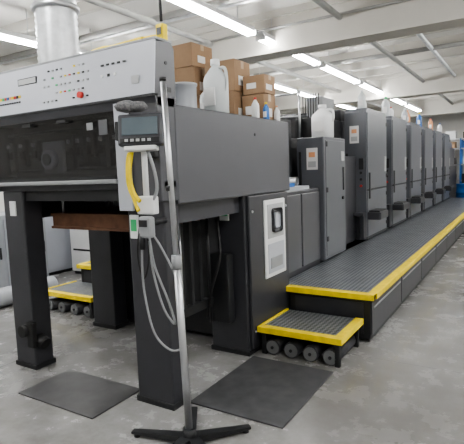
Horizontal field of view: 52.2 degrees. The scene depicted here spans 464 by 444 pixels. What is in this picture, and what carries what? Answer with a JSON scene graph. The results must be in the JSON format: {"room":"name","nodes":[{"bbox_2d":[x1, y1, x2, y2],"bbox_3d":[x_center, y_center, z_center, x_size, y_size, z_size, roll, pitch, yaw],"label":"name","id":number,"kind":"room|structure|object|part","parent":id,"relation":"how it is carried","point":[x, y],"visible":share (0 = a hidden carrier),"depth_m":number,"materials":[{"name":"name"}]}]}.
{"room":"print shop","nodes":[
{"label":"print shop","id":0,"kind":"room"},
{"bbox_2d":[0,61,286,211],"bbox_3d":[-2.924,-1.654,12.431,0.100,4.250,24.700,2,7,32],"label":"wall","id":1,"kind":"structure","parent":0,"point":[3,68],"depth_m":9.66,"materials":[{"name":"paint"}]},
{"bbox_2d":[0,232,463,443],"bbox_3d":[2.387,0.558,9.426,12.200,0.100,24.700,2,7,32],"label":"floor","id":2,"kind":"structure","parent":0,"point":[404,384],"depth_m":3.60,"materials":[{"name":"concrete"}]},
{"bbox_2d":[0,211,48,287],"bbox_3d":[-3.523,0.453,6.853,0.835,1.100,1.416,2,7,32],"label":"storage cabinet","id":3,"kind":"object","parent":2,"relation":"on","point":[5,278],"visible":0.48,"depth_m":6.65,"materials":[{"name":"metal"}]},
{"bbox_2d":[0,276,57,307],"bbox_3d":[-2.929,0.958,5.968,0.240,0.240,1.700,2,7,32],"label":"paper roll","id":4,"kind":"object","parent":2,"relation":"on","point":[6,299],"visible":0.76,"depth_m":5.98,"materials":[{"name":"paper"},{"name":"cardboard"}]},
{"bbox_2d":[45,217,72,275],"bbox_3d":[-2.928,0.045,8.562,0.835,1.500,1.816,2,7,32],"label":"storage cabinet","id":5,"kind":"object","parent":2,"relation":"on","point":[58,241],"visible":0.02,"depth_m":7.88,"materials":[{"name":"metal"}]},
{"bbox_2d":[48,281,93,318],"bbox_3d":[-1.813,0.933,5.775,0.900,0.248,0.550,2,7,32],"label":"step","id":6,"kind":"structure","parent":2,"relation":"on","point":[75,296],"depth_m":5.62,"materials":[{"name":"yellow paint"},{"name":"metal"},{"name":"rubber"}]},
{"bbox_2d":[18,369,138,418],"bbox_3d":[-1.139,1.267,3.548,0.800,0.010,0.480,2,7,32],"label":"rubber mat","id":7,"kind":"object","parent":2,"relation":"on","point":[80,393],"visible":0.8,"depth_m":3.51,"materials":[{"name":"black rubber"}]},
{"bbox_2d":[70,229,89,273],"bbox_3d":[-2.115,0.193,8.076,0.735,1.250,1.016,2,7,32],"label":"cabinet","id":8,"kind":"object","parent":2,"relation":"on","point":[80,250],"visible":0.06,"depth_m":7.74,"materials":[{"name":"white plastic"}]},
{"bbox_2d":[76,261,91,282],"bbox_3d":[1.790,0.074,11.525,0.982,0.458,13.072,2,7,32],"label":"platform","id":9,"kind":"object","parent":2,"relation":"on","point":[85,267],"visible":0.06,"depth_m":6.20,"materials":[{"name":"metal"}]},
{"bbox_2d":[131,77,250,443],"bbox_3d":[-0.307,0.257,2.682,0.733,2.140,0.713,2,7,32],"label":"pole stand","id":10,"kind":"object","parent":2,"relation":"on","point":[189,435],"visible":1,"depth_m":2.75,"materials":[{"name":"metal"}]},
{"bbox_2d":[0,36,455,410],"bbox_3d":[2.945,-0.944,10.278,2.394,2.660,16.582,2,7,32],"label":"press","id":11,"kind":"object","parent":2,"relation":"on","point":[260,203],"visible":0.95,"depth_m":3.95,"materials":[{"name":"grey paint"}]},
{"bbox_2d":[91,34,156,50],"bbox_3d":[-0.728,-1.191,3.167,0.583,0.036,0.050,2,7,32],"label":"strap","id":12,"kind":"object","parent":11,"relation":"on","point":[141,37],"visible":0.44,"depth_m":3.13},
{"bbox_3d":[-0.935,0.446,4.137,1.950,1.500,1.310,2,7,32],"label":"delivery frame","id":13,"kind":"part","parent":11,"relation":"part of","materials":[{"name":"paint"}]},
{"bbox_2d":[114,100,164,195],"bbox_3d":[-0.511,-0.421,2.875,0.303,0.620,0.305,2,7,32],"label":"monitor","id":14,"kind":"object","parent":11,"relation":"on","point":[143,132],"depth_m":2.79,"materials":[{"name":"grey paint"}]},
{"bbox_2d":[175,82,196,107],"bbox_3d":[-0.387,-0.973,3.807,0.224,0.262,0.224,2,7,32],"label":"metal canister","id":15,"kind":"object","parent":11,"relation":"on","point":[186,94],"visible":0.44,"depth_m":3.71,"materials":[{"name":"paint"}]},
{"bbox_2d":[197,96,199,107],"bbox_3d":[-0.448,-1.103,4.845,0.405,0.303,0.347,2,7,32],"label":"cardboard box","id":16,"kind":"object","parent":11,"relation":"on","point":[198,97],"visible":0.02,"depth_m":4.65,"materials":[{"name":"cardboard"}]},
{"bbox_2d":[174,66,204,95],"bbox_3d":[-0.450,-1.390,4.809,0.405,0.273,0.358,2,7,32],"label":"cardboard box","id":17,"kind":"object","parent":16,"relation":"on","point":[194,74],"visible":0.31,"depth_m":4.63,"materials":[{"name":"cardboard"}]},
{"bbox_2d":[172,42,211,68],"bbox_3d":[-0.451,-1.637,4.778,0.388,0.223,0.349,2,7,32],"label":"cardboard box","id":18,"kind":"object","parent":17,"relation":"on","point":[188,54],"visible":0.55,"depth_m":4.61,"materials":[{"name":"cardboard"}]},
{"bbox_2d":[200,91,203,108],"bbox_3d":[-0.212,-1.070,4.276,0.160,0.340,0.162,2,7,32],"label":"bottle","id":19,"kind":"object","parent":11,"relation":"on","point":[202,94],"visible":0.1,"depth_m":4.22,"materials":[{"name":"plastic"}]},
{"bbox_2d":[203,59,228,112],"bbox_3d":[-0.124,-1.109,3.957,0.232,0.480,0.212,2,7,32],"label":"plastic jug","id":20,"kind":"object","parent":11,"relation":"on","point":[215,83],"visible":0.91,"depth_m":3.88,"materials":[{"name":"plastic"}]},
{"bbox_2d":[229,91,243,114],"bbox_3d":[-0.038,-1.098,4.652,0.349,0.303,0.310,2,7,32],"label":"cardboard box","id":21,"kind":"object","parent":11,"relation":"on","point":[235,98],"visible":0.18,"depth_m":4.46,"materials":[{"name":"cardboard"}]},
{"bbox_2d":[205,58,249,91],"bbox_3d":[-0.041,-1.395,4.614,0.335,0.293,0.305,2,7,32],"label":"cardboard box","id":22,"kind":"object","parent":21,"relation":"on","point":[236,69],"visible":0.45,"depth_m":4.45,"materials":[{"name":"cardboard"}]},
{"bbox_2d":[251,97,259,117],"bbox_3d":[0.208,-1.011,4.237,0.070,0.200,0.072,2,7,32],"label":"bottle","id":23,"kind":"object","parent":11,"relation":"on","point":[255,106],"visible":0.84,"depth_m":4.21,"materials":[{"name":"white plastic"}]},
{"bbox_2d":[242,93,274,119],"bbox_3d":[0.258,-1.077,4.542,0.248,0.263,0.229,2,7,32],"label":"cardboard box","id":24,"kind":"object","parent":11,"relation":"on","point":[247,101],"visible":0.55,"depth_m":4.47,"materials":[{"name":"cardboard"}]},
{"bbox_2d":[243,74,274,95],"bbox_3d":[0.258,-1.294,4.512,0.234,0.173,0.224,2,7,32],"label":"cardboard box","id":25,"kind":"object","parent":24,"relation":"on","point":[261,83],"visible":0.9,"depth_m":4.43,"materials":[{"name":"cardboard"}]},
{"bbox_2d":[263,102,269,118],"bbox_3d":[0.313,-1.012,4.349,0.060,0.170,0.062,2,7,32],"label":"bottle","id":26,"kind":"object","parent":11,"relation":"on","point":[266,115],"visible":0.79,"depth_m":4.33,"materials":[{"name":"blue plastic"}]},
{"bbox_2d":[274,106,279,120],"bbox_3d":[0.428,-1.031,4.535,0.060,0.160,0.062,2,7,32],"label":"bottle","id":27,"kind":"object","parent":11,"relation":"on","point":[276,111],"visible":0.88,"depth_m":4.51,"materials":[{"name":"white plastic"}]},
{"bbox_2d":[311,104,334,136],"bbox_3d":[1.164,-1.279,6.036,0.305,0.420,0.282,2,7,32],"label":"plastic jug","id":28,"kind":"object","parent":11,"relation":"on","point":[322,120],"visible":0.88,"depth_m":5.94,"materials":[{"name":"plastic"}]},
{"bbox_2d":[358,90,365,108],"bbox_3d":[2.018,-1.900,7.378,0.120,0.300,0.122,2,7,32],"label":"bottle","id":29,"kind":"object","parent":11,"relation":"on","point":[361,97],"visible":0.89,"depth_m":7.33,"materials":[{"name":"plastic"}]},
{"bbox_2d":[382,97,389,116],"bbox_3d":[2.803,-2.095,8.642,0.140,0.360,0.142,2,7,32],"label":"bottle","id":30,"kind":"object","parent":11,"relation":"on","point":[385,105],"visible":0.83,"depth_m":8.59,"materials":[{"name":"plastic"}]},
{"bbox_2d":[390,107,393,115],"bbox_3d":[3.015,-2.070,8.988,0.100,0.220,0.102,2,7,32],"label":"bottle","id":31,"kind":"object","parent":11,"relation":"on","point":[391,109],"visible":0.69,"depth_m":8.95,"materials":[{"name":"white plastic"}]},
{"bbox_2d":[402,108,407,121],"bbox_3d":[3.642,-2.242,9.997,0.120,0.300,0.122,2,7,32],"label":"bottle","id":32,"kind":"object","parent":11,"relation":"on","point":[404,113],"visible":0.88,"depth_m":9.95,"materials":[{"name":"plastic"}]},
{"bbox_2d":[416,113,421,126],"bbox_3d":[4.479,-2.439,11.346,0.120,0.340,0.122,2,7,32],"label":"bottle","id":33,"kind":"object","parent":11,"relation":"on","point":[419,118],"visible":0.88,"depth_m":11.30,"materials":[{"name":"blue plastic"}]},
{"bbox_2d":[428,119,432,129],"bbox_3d":[5.318,-2.606,12.698,0.120,0.320,0.122,2,7,32],"label":"bottle","id":34,"kind":"object","parent":11,"relation":"on","point":[430,123],"visible":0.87,"depth_m":12.65,"materials":[{"name":"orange plastic"}]},
{"bbox_2d":[437,123,441,131],"bbox_3d":[6.157,-2.772,14.051,0.120,0.300,0.122,2,7,32],"label":"bottle","id":35,"kind":"object","parent":11,"relation":"on","point":[439,129],"visible":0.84,"depth_m":14.00,"materials":[{"name":"white plastic"}]},
{"bbox_2d":[191,356,332,428],"bbox_3d":[0.249,1.218,3.510,0.720,0.012,0.920,2,7,32],"label":"rubber mat","id":36,"kind":"object","parent":2,"relation":"on","point":[270,392],"visible":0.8,"depth_m":3.43,"materials":[{"name":"black rubber"}]},
{"bbox_2d":[257,308,363,367],"bbox_3d":[0.701,1.008,4.196,0.760,0.248,0.600,2,7,32],"label":"step","id":37,"kind":"structure","parent":2,"relation":"on","point":[312,334],"depth_m":4.06,"materials":[{"name":"metal"}]},
{"bbox_2d":[286,198,463,339],"bbox_3d":[4.277,0.145,9.992,0.982,0.458,13.072,2,7,32],"label":"platform","id":38,"kind":"object","parent":2,"relation":"on","point":[370,280],"visible":0.94,"depth_m":5.41,"materials":[{"name":"metal"}]},
{"bbox_2d":[446,131,463,182],"bbox_3d":[8.697,-2.037,17.871,3.150,2.780,0.550,2,7,32],"label":"storage shelf","id":39,"kind":"object","parent":2,"relation":"on","point":[453,134],"visible":0.17,"depth_m":17.73,"materials":[{"name":"blue metal"}]},
{"bbox_2d":[456,183,463,197],"bbox_3d":[7.825,-0.854,15.932,0.570,0.910,0.570,2,7,32],"label":"drum","id":40,"kind":"object","parent":2,"relation":"on","point":[459,187],"visible":0.54,"depth_m":15.78,"materials":[{"name":"blue plastic"}]},
{"bbox_2d":[0,0,463,82],"bbox_3d":[2.232,-3.566,8.983,12.200,0.100,24.700,2,7,32],"label":"ceiling","id":41,"kind":"structure","parent":0,"point":[11,11],"depth_m":7.59,"materials":[{"name":"paint"}]},
{"bbox_2d":[0,11,36,47],"bbox_3d":[-3.384,-2.761,6.296,0.160,0.505,2.300,2,7,32],"label":"fluorescent light","id":42,"kind":"object","parent":41,"relation":"hanging from","point":[6,35],"visible":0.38,"depth_m":6.78,"materials":[{"name":"white plastic"}]},
{"bbox_2d":[31,0,79,62],"bbox_3d":[-1.604,-1.864,4.327,0.480,2.010,0.480,2,7,32],"label":"ventilation duct","id":43,"kind":"object","parent":41,"relation":"attached to","point":[56,26],"visible":0.43,"depth_m":4.19,"materials":[{"name":"metal"}]},
{"bbox_2d":[0,0,133,39],"bbox_3d":[0.011,-2.967,5.407,12.200,0.160,0.080,2,7,32],"label":"joist","id":44,"kind":"object","parent":41,"relation":"attached to","point":[86,8],"depth_m":7.01,"materials":[{"name":"white metal"}]},
{"bbox_2d":[79,31,91,52],"bbox_3d":[-1.969,-3.059,8.576,0.160,0.505,2.300,2,7,32],"label":"fluorescent light","id":45,"kind":"object","parent":41,"relation":"hanging from","point":[80,50],"visible":0.06,"depth_m":7.74,"materials":[{"name":"white plastic"}]},
{"bbox_2d":[1,0,267,64],"bbox_3d":[0.587,-3.088,6.336,12.200,0.160,0.080,2,7,32],"label":"joist","id":46,"kind":"object","parent":41,"relation":"attached to","point":[258,1],"depth_m":7.55,"materials":[{"name":"white metal"}]},
{"bbox_2d":[156,0,167,39],"bbox_3d":[-0.529,-1.810,3.404,0.070,1.991,0.065,2,7,32],"label":"pendant control box","id":47,"kind":"object","parent":41,"relation":"hanging from","point":[161,29],"visible":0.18,"depth_m":3.43,"materials":[{"name":"yellow plastic"}]},
{"bbox_2d":[168,0,256,36],"bbox_3d":[-0.320,-2.837,5.925,0.160,0.505,2.300,2,7,32],"label":"fluorescent light","id":48,"kind":"object","parent":41,"relation":"hanging from","point":[206,9],"visible":1,"depth_m":6.11,"materials":[{"name":"white plastic"}]},
{"bbox_2d":[0,0,463,107],"bbox_3d":[2.241,-3.322,9.009,12.200,0.390,24.700,2,7,32],"label":"ceiling lights","id":49,"kind":"object","parent":41,"relation":"hanging from","point":[142,22],"visible":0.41,"depth_m":7.52,"materials":[{"name":"paint"}]},
{"bbox_2d":[255,19,275,44],"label":"fluorescent light","id":50,"kind":"object","parent":41,"relation":"hanging from","point":[262,36],"depth_m":7.21,"materials":[{"name":"white plastic"}]},
{"bbox_2d":[250,66,296,92],"bbox_3d":[1.010,-3.463,11.293,0.160,0.505,2.300,2,7,32],"label":"fluorescent light","id":51,"kind":"object","parent":41,"relation":"hanging from","point":[278,85],"visible":0.41,"depth_m":11.71,"materials":[{"name":"white plastic"}]},
{"bbox_2d":[294,53,320,65],"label":"fluorescent light","id":52,"kind":"object","parent":41,"relation":"hanging from","point":[308,58],"depth_m":8.71,"materials":[{"name":"white plastic"}]},
{"bbox_2d":[297,80,319,97],"bbox_3d":[2.320,-3.740,13.405,0.160,0.505,2.300,2,7,32],"label":"fluorescent light","id":53,"kind":"object","parent":41,"relation":"hanging from","point":[302,92],"visible":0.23,"depth_m":12.77,"materials":[{"name":"white plastic"}]},
{"bbox_2d":[168,0,463,62],"bbox_3d":[1.172,-2.976,7.290,12.200,0.630,0.400,2,7,32],"label":"ceiling beam","id":54,"kind":"structure","parent":41,"relation":"attached to","point":[412,17],"depth_m":7.01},
{"bbox_2d":[318,52,359,83],"bbox_3d":[2.352,-3.400,10.232,0.160,0.505,2.300,2,7,32],"label":"fluorescent light","id":55,"kind":"object","parent":41,"relation":"hanging from","point":[330,68],"visible":0.87,"depth_m":10.05,"materials":[{"name":"white plastic"}]},
{"bbox_2d":[336,104,356,108],"bbox_3d":[3.682,-4.027,15.601,0.160,0.505,2.300,2,7,32],"label":"fluorescent light","id":56,"kind":"object","parent":41,"relation":"hanging from","point":[347,106],"visible":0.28,"depth_m":15.86,"materials":[{"name":"white plastic"}]},
{"bbox_2d":[248,26,463,64],"bbox_3d":[2.316,-3.453,9.123,12.200,0.160,0.080,2,7,32],"label":"joist","id":57,"kind":"object","parent":41,"relation":"attached to","point":[461,27],"depth_m":8.97,"materials":[{"name":"white metal"}]},
{"bbox_2d":[250,33,463,74],"bbox_3d":[2.892,-3.574,10.052,12.200,0.160,0.080,2,7,32],"label":"joist","id":58,"kind":"object","parent":41,"relation":"attached to","point":[458,37],"depth_m":10.01,"materials":[{"name":"white metal"}]},
{"bbox_2d":[271,46,463,81],"bbox_3d":[3.468,-3.696,10.981,12.200,0.160,0.080,2,7,32],"label":"joist","id":59,"kind":"object","parent":41,"relation":"attached to","point":[454,51],"depth_m":10.97,"materials":[{"name":"white metal"}]},
{"bbox_2d":[275,64,463,111],"bbox_3d":[4.629,-3.706,12.865,12.200,0.630,0.400,2,7,32],"label":"ceiling beam","id":60,"kind":"structure","parent":41,"relation":"attached to","point":[438,80],"depth_m":12.89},
{"bbox_2d":[275,56,463,89],"bbox_3d":[4.044,-3.818,11.910,12.200,0.160,0.080,2,7,32],"label":"joist","id":61,"kind":"object","parent":41,"relation":"attached to","point":[457,60],"depth_m":12.00,"materials":[{"name":"white metal"}]},
{"bbox_2d":[357,79,382,93],"bbox_3d":[3.688,-3.682,12.386,0.160,0.505,2.300,2,7,32],"label":"fluorescent light","id":62,"kind":"object","parent":41,"relation":"hanging from","point":[364,84],"visible":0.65,"depth_m":12.10,"materials":[{"name":"white plastic"}]},
{"bbox_2d":[280,92,463,113],"bbox_3d":[6.926,-4.425,16.556,12.200,0.160,0.080,2,7,32],"label":"joist","id":63,"kind":"object","parent":41,"relation":"attached to","point":[457,93],"depth_m":16.87,"materials":[{"name":"white metal"}]},
{"bbox_2d":[287,94,463,117],"bbox_3d":[7.720,-4.357,17.848,12.200,0.630,0.400,2,7,32],"label":"ceiling beam","id":64,"kind":"structure","parent":41,"relation":"attached to","point":[433,106],"depth_m":17.85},
{"bbox_2d":[392,99,405,104],"bbox_3d":[5.023,-3.963,14.540,0.160,0.505,2.300,2,7,32],"label":"fluorescent light","id":65,"kind":"object","parent":41,"relation":"hanging from","point":[400,101],"visible":0.42,"depth_m":15.02,"materials":[{"name":"white plastic"}]},
{"bbox_2d":[403,98,420,111],"bbox_3d":[6.386,-4.251,16.736,0.160,0.505,2.300,2,7,32],"label":"fluorescent light","id":66,"kind":"object","parent":41,"relation":"hanging from","point":[409,105],"visible":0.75,"depth_m":16.57,"materials":[{"name":"white plastic"}]},
{"bbox_2d":[400,113,463,183],"bbox_3d":[8.806,-2.874,19.677,12.200,4.250,0.100,2,7,32],"label":"wall","id":67,"kind":"structure","parent":0,"point":[449,122],"depth_m":19.41,"materials":[{"name":"paint"}]}
]}

